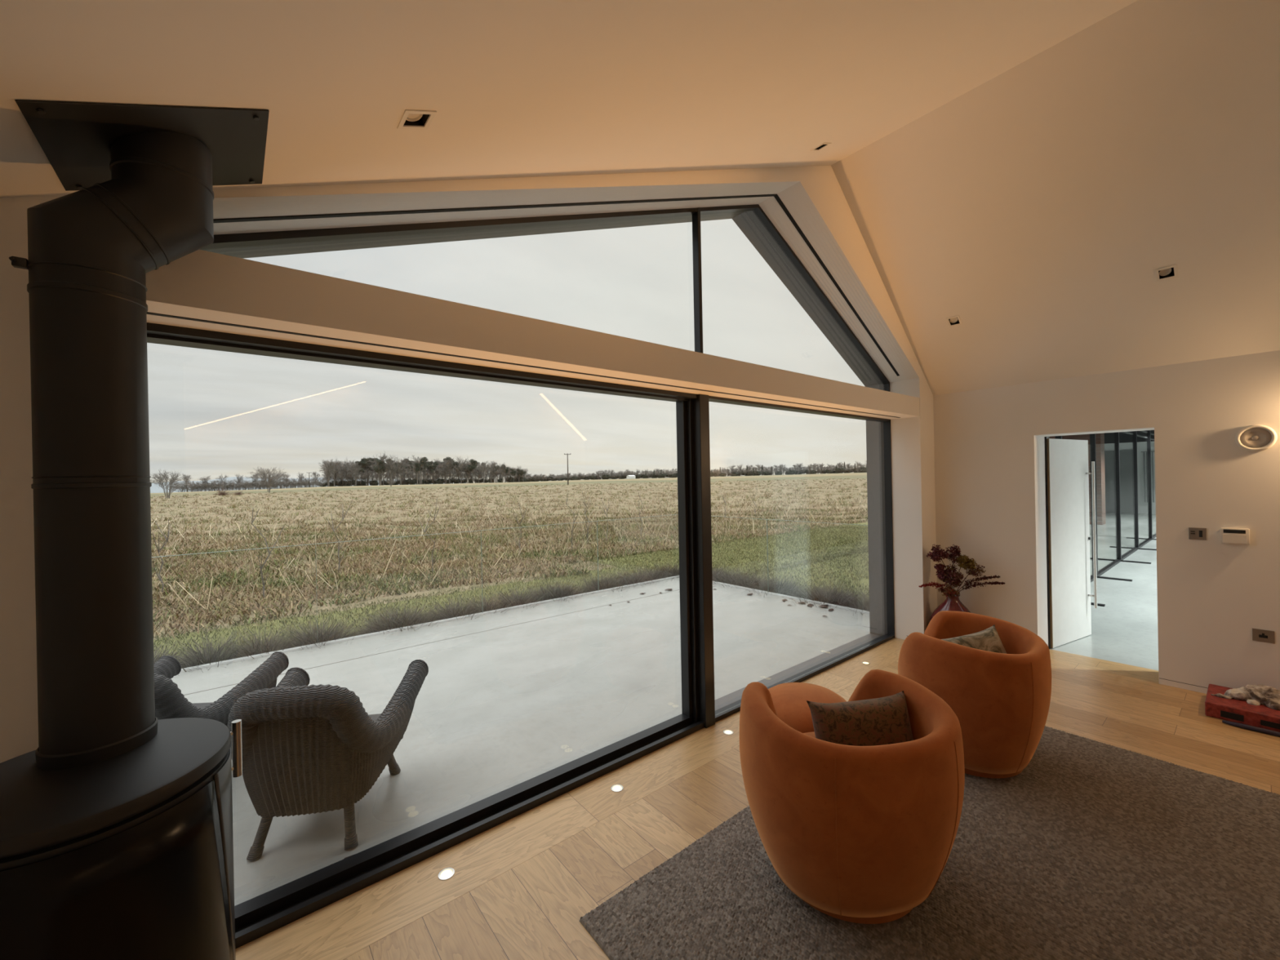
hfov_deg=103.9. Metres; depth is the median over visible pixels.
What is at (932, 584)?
dried flower
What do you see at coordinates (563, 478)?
evergreen shrub
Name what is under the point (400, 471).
bare tree
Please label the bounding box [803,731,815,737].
seat cushion
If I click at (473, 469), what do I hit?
thicket
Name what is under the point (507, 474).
thicket
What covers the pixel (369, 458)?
pine tree
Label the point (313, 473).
bare tree
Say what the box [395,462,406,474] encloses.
pine tree
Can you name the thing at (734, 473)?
evergreen shrub
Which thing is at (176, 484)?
bare tree
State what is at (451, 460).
bare tree
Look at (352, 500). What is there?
sapling
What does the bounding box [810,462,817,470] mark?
bare tree
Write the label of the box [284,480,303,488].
thicket
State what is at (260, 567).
sapling
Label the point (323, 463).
bare tree
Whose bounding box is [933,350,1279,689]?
wall
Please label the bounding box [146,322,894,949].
window frame
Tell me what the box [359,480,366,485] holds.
evergreen shrub
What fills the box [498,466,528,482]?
thicket
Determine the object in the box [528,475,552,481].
evergreen shrub
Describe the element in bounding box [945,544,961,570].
dried flower
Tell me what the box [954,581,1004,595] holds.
dried flower
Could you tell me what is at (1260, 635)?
wall socket
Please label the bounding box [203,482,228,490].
thicket
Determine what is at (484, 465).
bare tree
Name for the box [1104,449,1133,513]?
door
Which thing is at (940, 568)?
dried flower
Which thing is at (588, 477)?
evergreen shrub
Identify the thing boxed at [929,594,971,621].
floor vase
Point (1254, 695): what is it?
bundle
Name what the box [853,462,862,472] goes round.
bare tree
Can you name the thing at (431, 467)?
pine tree
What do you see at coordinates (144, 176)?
flue pipe
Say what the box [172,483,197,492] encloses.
thicket
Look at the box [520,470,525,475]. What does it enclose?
pine tree
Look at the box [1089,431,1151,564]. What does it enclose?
screen
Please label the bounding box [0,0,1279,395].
ceiling
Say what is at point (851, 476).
ground
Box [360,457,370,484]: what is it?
pine tree
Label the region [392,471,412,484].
thicket
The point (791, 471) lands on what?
evergreen shrub
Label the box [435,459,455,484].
bare tree
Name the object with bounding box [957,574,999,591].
dried flower
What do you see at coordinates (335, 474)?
thicket
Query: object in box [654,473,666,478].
evergreen shrub
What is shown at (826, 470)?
evergreen shrub
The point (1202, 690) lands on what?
baseboard
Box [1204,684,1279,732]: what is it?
box
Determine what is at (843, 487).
stalks
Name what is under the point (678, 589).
trim
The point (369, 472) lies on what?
thicket
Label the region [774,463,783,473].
bare tree
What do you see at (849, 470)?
evergreen shrub
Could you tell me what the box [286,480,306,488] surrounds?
thicket
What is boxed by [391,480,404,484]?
evergreen shrub
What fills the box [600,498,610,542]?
sapling
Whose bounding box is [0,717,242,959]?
wood stove
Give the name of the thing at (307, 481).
thicket
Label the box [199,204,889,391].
window
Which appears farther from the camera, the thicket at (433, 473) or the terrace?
the thicket at (433, 473)
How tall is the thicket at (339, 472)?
9.810 m
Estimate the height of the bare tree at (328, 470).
16.382 m
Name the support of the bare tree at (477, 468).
on the ground at (851, 476)
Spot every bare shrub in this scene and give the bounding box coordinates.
[213,487,233,495]
[229,490,244,494]
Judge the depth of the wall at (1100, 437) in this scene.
15.64 m
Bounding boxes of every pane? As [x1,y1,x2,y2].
[151,543,317,638]
[315,530,483,635]
[480,520,599,591]
[601,514,675,520]
[766,519,867,592]
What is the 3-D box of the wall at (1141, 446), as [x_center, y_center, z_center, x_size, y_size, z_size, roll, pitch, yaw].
[21.895,-1.255,16.082,0.300,5.000,11.300,-1,0,-39]
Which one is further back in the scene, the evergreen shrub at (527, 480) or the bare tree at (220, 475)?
the evergreen shrub at (527, 480)
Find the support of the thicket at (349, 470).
on the ground at (851, 476)
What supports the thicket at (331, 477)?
on the ground at (851, 476)
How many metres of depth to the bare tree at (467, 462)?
329.18 m
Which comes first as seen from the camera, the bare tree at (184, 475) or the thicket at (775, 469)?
the bare tree at (184, 475)
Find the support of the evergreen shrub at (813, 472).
on the ground at (851, 476)
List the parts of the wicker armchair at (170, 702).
seat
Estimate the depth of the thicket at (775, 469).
618.29 m
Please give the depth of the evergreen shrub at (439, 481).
319.67 m
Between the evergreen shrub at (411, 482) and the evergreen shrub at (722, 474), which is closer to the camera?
the evergreen shrub at (411, 482)
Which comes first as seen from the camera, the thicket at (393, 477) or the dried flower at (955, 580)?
the dried flower at (955, 580)
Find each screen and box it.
[1055,435,1105,606]
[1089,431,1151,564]
[1089,433,1132,581]
[1109,431,1156,550]
[1126,430,1155,539]
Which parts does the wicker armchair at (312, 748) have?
leg, leg, seat, leg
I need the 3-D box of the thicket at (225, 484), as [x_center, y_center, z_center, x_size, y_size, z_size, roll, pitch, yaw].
[-206.489,3.736,246.705,10.298,3.659,9.848,-1,0,-22]
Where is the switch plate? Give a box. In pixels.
[1188,527,1206,540]
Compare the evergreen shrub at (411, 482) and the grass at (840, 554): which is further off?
the evergreen shrub at (411, 482)
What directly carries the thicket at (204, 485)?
on the ground at (851, 476)
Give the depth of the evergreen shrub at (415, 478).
317.14 m
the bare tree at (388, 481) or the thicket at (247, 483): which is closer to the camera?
the bare tree at (388, 481)
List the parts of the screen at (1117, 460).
post, rail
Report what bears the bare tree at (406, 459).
on the ground at (851, 476)
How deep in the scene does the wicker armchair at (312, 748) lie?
2.33 m
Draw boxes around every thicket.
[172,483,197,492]
[177,484,205,491]
[185,484,207,491]
[190,484,213,491]
[194,482,220,491]
[196,482,229,491]
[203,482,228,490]
[208,482,239,490]
[213,484,233,490]
[222,483,239,490]
[231,483,250,489]
[232,482,258,489]
[236,481,265,489]
[243,482,265,489]
[248,481,275,488]
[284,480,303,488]
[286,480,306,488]
[298,480,319,487]
[303,480,319,487]
[306,480,324,487]
[311,476,327,486]
[318,474,343,484]
[322,471,345,486]
[324,469,355,486]
[334,471,361,484]
[337,470,365,485]
[344,472,371,485]
[351,469,377,485]
[359,468,382,485]
[363,470,389,482]
[372,471,395,484]
[376,471,402,480]
[376,471,402,483]
[383,471,410,484]
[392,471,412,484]
[396,467,425,484]
[405,471,427,481]
[406,468,435,481]
[413,472,435,481]
[420,467,450,484]
[422,473,444,484]
[430,467,458,484]
[431,466,459,484]
[440,470,467,483]
[444,470,468,483]
[453,469,478,483]
[462,472,476,483]
[465,469,485,483]
[469,472,484,483]
[472,466,500,480]
[477,472,489,483]
[485,466,508,482]
[489,466,515,482]
[497,468,515,482]
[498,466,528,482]
[506,467,528,482]
[766,467,782,475]
[826,465,839,473]
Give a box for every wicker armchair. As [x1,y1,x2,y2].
[154,651,288,726]
[227,659,428,860]
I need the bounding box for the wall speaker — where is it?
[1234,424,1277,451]
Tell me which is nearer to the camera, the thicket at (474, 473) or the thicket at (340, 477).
the thicket at (340, 477)
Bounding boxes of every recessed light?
[396,109,436,129]
[810,142,831,151]
[946,315,961,327]
[1155,264,1177,281]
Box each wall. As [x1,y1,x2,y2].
[0,165,937,763]
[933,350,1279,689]
[1049,432,1106,524]
[1104,441,1155,514]
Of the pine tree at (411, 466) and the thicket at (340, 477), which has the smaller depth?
the thicket at (340, 477)
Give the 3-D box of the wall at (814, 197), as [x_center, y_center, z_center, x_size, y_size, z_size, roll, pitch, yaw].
[0.481,-0.400,3.297,6.420,4.170,0.280,-1,0,-39]
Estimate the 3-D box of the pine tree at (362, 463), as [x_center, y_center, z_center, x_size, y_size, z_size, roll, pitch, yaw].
[-169.513,-3.912,304.518,6.876,15.704,7.069,-1,0,43]
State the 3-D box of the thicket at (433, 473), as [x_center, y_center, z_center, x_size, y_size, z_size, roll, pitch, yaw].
[-133.299,-1.232,321.384,14.435,8.719,13.805,-1,0,40]
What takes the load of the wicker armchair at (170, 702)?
on the terrace
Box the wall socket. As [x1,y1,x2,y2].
[1252,627,1275,643]
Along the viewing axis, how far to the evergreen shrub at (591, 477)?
631.49 m
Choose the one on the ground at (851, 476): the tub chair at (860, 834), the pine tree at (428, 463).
the pine tree at (428, 463)
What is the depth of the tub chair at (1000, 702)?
2.68 m
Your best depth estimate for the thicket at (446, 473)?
324.23 m
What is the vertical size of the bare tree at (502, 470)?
13.472 m
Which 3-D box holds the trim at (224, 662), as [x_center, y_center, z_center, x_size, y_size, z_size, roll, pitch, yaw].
[-3.163,1.776,3.261,13.150,0.022,3.790,-1,0,-39]
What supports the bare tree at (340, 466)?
on the ground at (851, 476)
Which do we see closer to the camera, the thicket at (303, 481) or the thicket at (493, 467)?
the thicket at (303, 481)
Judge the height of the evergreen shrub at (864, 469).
8.020 m
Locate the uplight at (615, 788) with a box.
[610,784,622,791]
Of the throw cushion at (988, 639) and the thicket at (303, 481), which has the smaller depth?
the throw cushion at (988, 639)
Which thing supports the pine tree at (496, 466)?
on the ground at (851, 476)
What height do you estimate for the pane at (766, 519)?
1.092 m
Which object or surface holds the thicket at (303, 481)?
on the ground at (851, 476)
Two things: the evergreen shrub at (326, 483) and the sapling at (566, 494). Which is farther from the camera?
the evergreen shrub at (326, 483)
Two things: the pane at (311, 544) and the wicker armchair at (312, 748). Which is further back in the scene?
the pane at (311, 544)
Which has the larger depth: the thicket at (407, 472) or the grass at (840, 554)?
the thicket at (407, 472)
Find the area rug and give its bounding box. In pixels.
[579,725,1279,959]
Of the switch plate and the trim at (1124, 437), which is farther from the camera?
the trim at (1124, 437)
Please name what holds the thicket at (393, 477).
on the ground at (851, 476)
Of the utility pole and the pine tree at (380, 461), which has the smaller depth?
the utility pole
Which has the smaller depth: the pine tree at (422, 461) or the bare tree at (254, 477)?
the bare tree at (254, 477)
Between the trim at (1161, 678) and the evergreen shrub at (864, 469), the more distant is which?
the evergreen shrub at (864, 469)
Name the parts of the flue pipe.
ceiling plate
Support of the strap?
on the floor
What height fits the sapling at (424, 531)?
1.748 m
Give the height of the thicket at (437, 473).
11.730 m
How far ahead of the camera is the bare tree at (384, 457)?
296.37 m
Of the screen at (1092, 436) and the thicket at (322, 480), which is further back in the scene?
the thicket at (322, 480)
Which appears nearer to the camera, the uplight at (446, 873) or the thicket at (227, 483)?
the uplight at (446, 873)
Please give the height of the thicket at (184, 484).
4.515 m
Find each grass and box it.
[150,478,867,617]
[154,522,869,661]
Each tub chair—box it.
[739,669,964,924]
[897,610,1051,778]
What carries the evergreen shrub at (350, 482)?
on the ground at (851, 476)
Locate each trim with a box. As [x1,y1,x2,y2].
[146,311,900,417]
[180,575,869,672]
[183,589,679,695]
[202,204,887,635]
[1044,436,1050,648]
[1104,430,1154,444]
[1160,678,1207,688]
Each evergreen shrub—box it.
[317,481,333,486]
[329,481,346,486]
[339,480,360,486]
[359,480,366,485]
[368,480,378,485]
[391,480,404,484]
[403,478,415,484]
[413,478,426,484]
[422,479,436,484]
[435,478,443,484]
[442,478,458,484]
[457,479,466,483]
[473,478,487,483]
[506,476,515,482]
[515,476,526,482]
[525,477,538,481]
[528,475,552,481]
[555,476,570,480]
[569,475,577,479]
[577,475,590,479]
[588,475,601,479]
[600,474,610,479]
[608,475,624,479]
[639,473,656,478]
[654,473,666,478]
[665,472,677,477]
[719,472,726,476]
[729,471,738,475]
[737,471,752,475]
[751,471,761,475]
[761,471,773,475]
[785,470,795,475]
[795,469,812,474]
[809,470,817,474]
[817,469,833,473]
[831,467,845,473]
[844,468,860,472]
[858,466,866,472]
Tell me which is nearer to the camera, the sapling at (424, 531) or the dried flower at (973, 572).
the dried flower at (973, 572)
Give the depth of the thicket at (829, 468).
594.46 m
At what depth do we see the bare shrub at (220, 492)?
99.61 m
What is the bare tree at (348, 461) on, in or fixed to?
on the ground at (851, 476)
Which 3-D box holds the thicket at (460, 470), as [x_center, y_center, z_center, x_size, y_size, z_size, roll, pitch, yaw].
[-121.416,-2.729,326.771,18.846,11.383,18.023,-1,0,-35]
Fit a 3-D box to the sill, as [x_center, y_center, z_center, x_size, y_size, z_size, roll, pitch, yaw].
[0.317,1.845,3.550,5.712,0.288,0.150,-1,0,-39]
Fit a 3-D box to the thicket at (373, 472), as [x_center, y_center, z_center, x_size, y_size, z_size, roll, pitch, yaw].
[-159.142,-1.266,309.560,16.875,10.192,16.138,-1,0,41]
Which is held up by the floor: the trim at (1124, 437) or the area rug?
the area rug
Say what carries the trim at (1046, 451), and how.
attached to the wall at (989, 443)
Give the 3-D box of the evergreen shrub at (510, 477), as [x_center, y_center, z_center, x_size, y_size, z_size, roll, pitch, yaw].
[-87.117,-0.101,336.827,4.463,4.469,11.690,-1,0,-39]
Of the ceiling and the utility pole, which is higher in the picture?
the ceiling
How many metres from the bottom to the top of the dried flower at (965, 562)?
0.430 m
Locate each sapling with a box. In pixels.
[152,520,171,592]
[251,507,284,598]
[326,499,352,572]
[417,497,440,572]
[512,505,527,554]
[564,493,580,551]
[582,492,591,542]
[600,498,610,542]
[633,493,642,538]
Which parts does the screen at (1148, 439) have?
post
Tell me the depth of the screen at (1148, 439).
12.10 m
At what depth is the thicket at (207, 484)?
242.30 m
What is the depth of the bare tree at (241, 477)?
257.68 m
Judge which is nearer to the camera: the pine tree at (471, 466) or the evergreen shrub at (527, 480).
the pine tree at (471, 466)
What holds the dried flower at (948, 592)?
in the floor vase
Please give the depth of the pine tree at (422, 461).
302.22 m
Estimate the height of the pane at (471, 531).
1.092 m
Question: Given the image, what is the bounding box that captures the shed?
[626,475,635,478]
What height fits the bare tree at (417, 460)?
18.685 m
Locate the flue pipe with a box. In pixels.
[8,99,269,769]
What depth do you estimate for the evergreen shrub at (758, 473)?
613.93 m
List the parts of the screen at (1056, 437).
post, rail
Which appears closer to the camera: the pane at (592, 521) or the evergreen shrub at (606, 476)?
the pane at (592, 521)
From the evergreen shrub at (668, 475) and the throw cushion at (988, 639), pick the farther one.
the evergreen shrub at (668, 475)
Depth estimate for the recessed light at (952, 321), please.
4.50 m
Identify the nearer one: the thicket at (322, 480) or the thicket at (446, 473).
the thicket at (322, 480)
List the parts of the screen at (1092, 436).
post, rail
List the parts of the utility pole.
post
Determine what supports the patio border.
on the ground at (851, 476)
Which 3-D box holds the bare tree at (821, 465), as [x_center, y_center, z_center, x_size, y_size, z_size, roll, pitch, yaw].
[214.279,-13.936,594.317,13.457,13.531,12.903,-1,0,32]
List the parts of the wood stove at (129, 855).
plate, panel, handle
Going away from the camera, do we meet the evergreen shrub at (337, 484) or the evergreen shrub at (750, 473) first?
the evergreen shrub at (337, 484)
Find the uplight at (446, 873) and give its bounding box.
[438,867,454,879]
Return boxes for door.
[1046,438,1097,648]
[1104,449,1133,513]
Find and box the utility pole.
[564,453,570,484]
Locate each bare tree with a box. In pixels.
[150,469,194,497]
[182,474,194,486]
[196,475,211,491]
[214,475,229,490]
[232,475,244,484]
[243,466,288,492]
[250,473,258,489]
[282,474,290,481]
[296,471,306,481]
[310,471,318,487]
[318,458,335,486]
[319,457,346,486]
[319,459,337,486]
[327,460,345,479]
[340,462,353,481]
[341,457,358,485]
[346,462,361,485]
[362,462,372,485]
[368,451,397,485]
[382,453,399,479]
[386,458,411,484]
[386,479,395,486]
[396,456,411,481]
[408,455,427,484]
[431,457,444,475]
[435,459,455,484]
[440,457,454,484]
[452,456,467,483]
[462,455,477,479]
[472,462,483,483]
[478,461,491,483]
[484,461,499,482]
[497,462,506,482]
[726,465,737,471]
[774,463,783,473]
[793,463,803,474]
[805,463,811,474]
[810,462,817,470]
[817,462,826,471]
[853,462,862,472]
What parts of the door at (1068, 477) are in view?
pull handle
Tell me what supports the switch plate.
attached to the wall at (989, 443)
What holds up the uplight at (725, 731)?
on the floor
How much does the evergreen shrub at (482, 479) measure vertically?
3.519 m
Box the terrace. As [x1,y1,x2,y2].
[171,577,870,906]
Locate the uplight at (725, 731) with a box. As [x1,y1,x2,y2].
[723,729,733,734]
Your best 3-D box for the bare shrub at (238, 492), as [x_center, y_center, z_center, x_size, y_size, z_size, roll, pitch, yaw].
[-82.550,2.521,102.804,2.382,1.228,3.158,-1,0,25]
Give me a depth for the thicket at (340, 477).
298.84 m
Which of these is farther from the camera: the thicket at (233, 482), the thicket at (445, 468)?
the thicket at (445, 468)
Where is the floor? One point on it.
(532, 910)
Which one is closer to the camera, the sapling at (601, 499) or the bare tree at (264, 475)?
the sapling at (601, 499)
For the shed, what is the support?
on the ground at (851, 476)
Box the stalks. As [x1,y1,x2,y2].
[151,487,867,617]
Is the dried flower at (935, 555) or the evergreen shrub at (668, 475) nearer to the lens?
the dried flower at (935, 555)
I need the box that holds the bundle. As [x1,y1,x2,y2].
[1210,684,1279,711]
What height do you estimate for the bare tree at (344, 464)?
15.866 m
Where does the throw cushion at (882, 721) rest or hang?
on the tub chair at (860, 834)
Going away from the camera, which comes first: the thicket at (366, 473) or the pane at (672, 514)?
the pane at (672, 514)
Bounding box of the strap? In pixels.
[1222,720,1279,737]
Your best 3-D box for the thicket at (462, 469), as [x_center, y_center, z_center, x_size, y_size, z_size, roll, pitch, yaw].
[-115.846,-2.575,328.245,17.015,10.746,17.792,-1,0,-28]
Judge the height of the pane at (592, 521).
1.092 m
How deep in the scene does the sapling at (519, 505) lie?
13.98 m
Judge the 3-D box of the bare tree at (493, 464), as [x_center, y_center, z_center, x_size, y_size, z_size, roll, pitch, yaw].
[-96.754,-5.769,323.369,12.458,15.659,11.945,-1,0,6]
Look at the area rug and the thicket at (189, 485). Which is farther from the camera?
the thicket at (189, 485)
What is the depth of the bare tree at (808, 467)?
591.57 m
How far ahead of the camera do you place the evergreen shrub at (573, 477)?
627.72 m
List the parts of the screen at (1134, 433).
post, rail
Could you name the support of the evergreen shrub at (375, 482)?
on the ground at (851, 476)
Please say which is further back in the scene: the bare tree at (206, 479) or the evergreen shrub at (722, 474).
the evergreen shrub at (722, 474)
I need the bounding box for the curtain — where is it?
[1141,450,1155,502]
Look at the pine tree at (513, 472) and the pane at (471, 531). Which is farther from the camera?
the pine tree at (513, 472)
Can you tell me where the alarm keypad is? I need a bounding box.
[1220,527,1249,545]
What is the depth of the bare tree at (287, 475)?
269.65 m
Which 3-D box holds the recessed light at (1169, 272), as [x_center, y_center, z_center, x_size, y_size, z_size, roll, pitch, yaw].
[3.661,-1.462,3.483,0.129,0.130,0.100,-1,0,-39]
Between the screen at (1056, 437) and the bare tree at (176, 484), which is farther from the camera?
the bare tree at (176, 484)
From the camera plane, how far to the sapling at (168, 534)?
9.71 m
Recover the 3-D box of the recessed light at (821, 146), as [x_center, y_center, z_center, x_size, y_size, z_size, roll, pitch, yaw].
[1.213,-2.290,3.378,0.117,0.122,0.100,-1,0,-39]
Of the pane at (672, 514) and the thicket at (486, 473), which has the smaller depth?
the pane at (672, 514)
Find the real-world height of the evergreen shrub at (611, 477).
5.507 m
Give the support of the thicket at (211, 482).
on the ground at (851, 476)
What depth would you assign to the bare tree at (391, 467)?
297.24 m
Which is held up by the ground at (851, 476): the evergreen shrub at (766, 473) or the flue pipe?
the evergreen shrub at (766, 473)
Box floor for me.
[235,512,1279,959]
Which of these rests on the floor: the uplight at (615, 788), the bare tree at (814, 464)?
the uplight at (615, 788)
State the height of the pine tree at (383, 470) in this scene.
15.180 m
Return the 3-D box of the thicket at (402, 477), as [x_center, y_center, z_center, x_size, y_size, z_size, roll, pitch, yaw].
[-149.924,-1.423,314.385,16.615,10.036,15.890,-1,0,14]
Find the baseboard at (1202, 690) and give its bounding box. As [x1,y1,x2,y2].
[1159,678,1208,693]
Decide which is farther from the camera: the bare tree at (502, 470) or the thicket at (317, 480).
the bare tree at (502, 470)
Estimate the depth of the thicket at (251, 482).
255.11 m
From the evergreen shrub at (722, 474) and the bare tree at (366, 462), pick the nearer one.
the bare tree at (366, 462)
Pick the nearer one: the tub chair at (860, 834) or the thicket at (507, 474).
the tub chair at (860, 834)
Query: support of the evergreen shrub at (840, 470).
on the ground at (851, 476)
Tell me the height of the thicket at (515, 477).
10.708 m
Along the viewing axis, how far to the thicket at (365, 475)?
304.07 m
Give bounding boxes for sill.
[715,633,879,710]
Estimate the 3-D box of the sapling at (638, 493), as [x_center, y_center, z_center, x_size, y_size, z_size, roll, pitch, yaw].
[-0.013,1.194,17.214,0.249,1.701,0.466,-1,0,-24]
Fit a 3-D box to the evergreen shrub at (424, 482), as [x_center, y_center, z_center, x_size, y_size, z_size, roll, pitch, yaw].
[-134.751,1.227,320.876,3.989,3.994,10.449,-1,0,41]
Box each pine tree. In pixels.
[355,461,366,481]
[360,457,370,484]
[365,457,377,479]
[373,459,385,485]
[376,463,386,484]
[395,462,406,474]
[401,459,413,484]
[413,458,426,484]
[416,457,428,484]
[422,461,433,479]
[428,461,438,484]
[443,457,453,470]
[445,458,458,476]
[467,458,477,483]
[493,465,499,482]
[500,463,509,482]
[510,468,516,482]
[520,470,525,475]
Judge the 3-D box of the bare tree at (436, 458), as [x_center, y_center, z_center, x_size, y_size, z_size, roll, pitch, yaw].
[-133.473,-5.963,328.559,11.056,17.840,11.414,-1,0,-22]
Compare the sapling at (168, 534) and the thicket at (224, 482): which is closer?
the sapling at (168, 534)
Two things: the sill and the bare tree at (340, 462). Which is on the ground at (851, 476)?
the bare tree at (340, 462)
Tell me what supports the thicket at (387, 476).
on the ground at (851, 476)
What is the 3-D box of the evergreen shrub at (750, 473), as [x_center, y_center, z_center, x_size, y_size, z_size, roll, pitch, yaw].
[130.877,-8.099,626.436,30.903,7.875,11.797,-1,0,1]
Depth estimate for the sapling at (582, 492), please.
15.63 m
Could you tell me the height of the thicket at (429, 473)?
9.326 m
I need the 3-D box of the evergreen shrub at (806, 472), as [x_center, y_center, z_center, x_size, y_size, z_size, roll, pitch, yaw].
[196.697,-9.560,608.915,27.542,7.018,10.514,-1,0,20]
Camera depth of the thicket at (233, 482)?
251.68 m
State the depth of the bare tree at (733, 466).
637.14 m
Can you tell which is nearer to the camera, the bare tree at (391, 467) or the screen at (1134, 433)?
the screen at (1134, 433)
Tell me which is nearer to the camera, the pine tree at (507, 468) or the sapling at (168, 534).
the sapling at (168, 534)
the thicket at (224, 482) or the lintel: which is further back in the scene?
the thicket at (224, 482)
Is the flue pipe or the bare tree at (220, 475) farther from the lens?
the bare tree at (220, 475)
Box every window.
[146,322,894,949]
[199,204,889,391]
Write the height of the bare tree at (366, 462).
16.649 m
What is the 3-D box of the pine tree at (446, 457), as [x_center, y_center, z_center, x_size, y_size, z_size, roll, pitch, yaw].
[-124.256,-6.252,326.310,8.331,18.252,6.953,-1,0,-3]
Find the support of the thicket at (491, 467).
on the ground at (851, 476)
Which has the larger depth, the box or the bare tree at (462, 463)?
the bare tree at (462, 463)
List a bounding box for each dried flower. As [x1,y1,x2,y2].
[918,581,945,590]
[926,543,950,569]
[933,563,952,586]
[937,586,960,599]
[939,564,965,587]
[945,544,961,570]
[952,554,977,595]
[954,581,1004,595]
[956,564,986,591]
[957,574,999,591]
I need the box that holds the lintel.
[145,249,919,419]
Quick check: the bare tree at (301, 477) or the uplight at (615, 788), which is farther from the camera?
the bare tree at (301, 477)
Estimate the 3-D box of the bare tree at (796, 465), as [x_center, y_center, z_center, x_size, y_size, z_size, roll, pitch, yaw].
[190.473,-13.777,604.541,13.255,14.612,13.162,-1,0,-3]
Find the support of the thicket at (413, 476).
on the ground at (851, 476)
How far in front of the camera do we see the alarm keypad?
3.64 m
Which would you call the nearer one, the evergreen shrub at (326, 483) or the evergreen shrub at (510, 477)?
the evergreen shrub at (326, 483)
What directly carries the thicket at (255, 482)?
on the ground at (851, 476)
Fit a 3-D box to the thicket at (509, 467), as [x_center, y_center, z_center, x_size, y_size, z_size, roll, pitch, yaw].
[-91.184,-3.673,336.424,19.643,11.864,18.785,-1,0,-6]
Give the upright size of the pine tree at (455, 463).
16.882 m
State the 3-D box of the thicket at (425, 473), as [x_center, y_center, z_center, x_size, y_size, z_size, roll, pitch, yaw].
[-139.038,-2.414,318.653,19.260,11.633,18.418,-1,0,13]
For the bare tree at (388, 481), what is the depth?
170.15 m
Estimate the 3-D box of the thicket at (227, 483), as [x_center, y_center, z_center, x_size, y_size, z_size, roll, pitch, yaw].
[-203.729,3.426,249.326,11.568,4.110,11.062,-1,0,35]
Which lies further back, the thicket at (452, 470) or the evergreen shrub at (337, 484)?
the thicket at (452, 470)
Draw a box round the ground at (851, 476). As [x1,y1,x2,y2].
[150,472,869,659]
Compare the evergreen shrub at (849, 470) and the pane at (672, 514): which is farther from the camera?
the evergreen shrub at (849, 470)
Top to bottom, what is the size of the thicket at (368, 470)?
11.210 m
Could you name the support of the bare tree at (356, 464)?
on the ground at (851, 476)
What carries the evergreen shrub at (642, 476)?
on the ground at (851, 476)
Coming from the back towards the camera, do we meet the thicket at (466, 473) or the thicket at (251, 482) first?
the thicket at (466, 473)
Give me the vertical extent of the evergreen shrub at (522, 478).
4.421 m
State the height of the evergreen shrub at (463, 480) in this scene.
3.534 m
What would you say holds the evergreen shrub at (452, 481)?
on the ground at (851, 476)
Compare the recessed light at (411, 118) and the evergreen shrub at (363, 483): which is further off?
the evergreen shrub at (363, 483)
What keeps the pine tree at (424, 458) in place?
on the ground at (851, 476)
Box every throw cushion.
[806,690,913,746]
[941,624,1006,653]
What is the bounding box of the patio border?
[153,560,869,672]

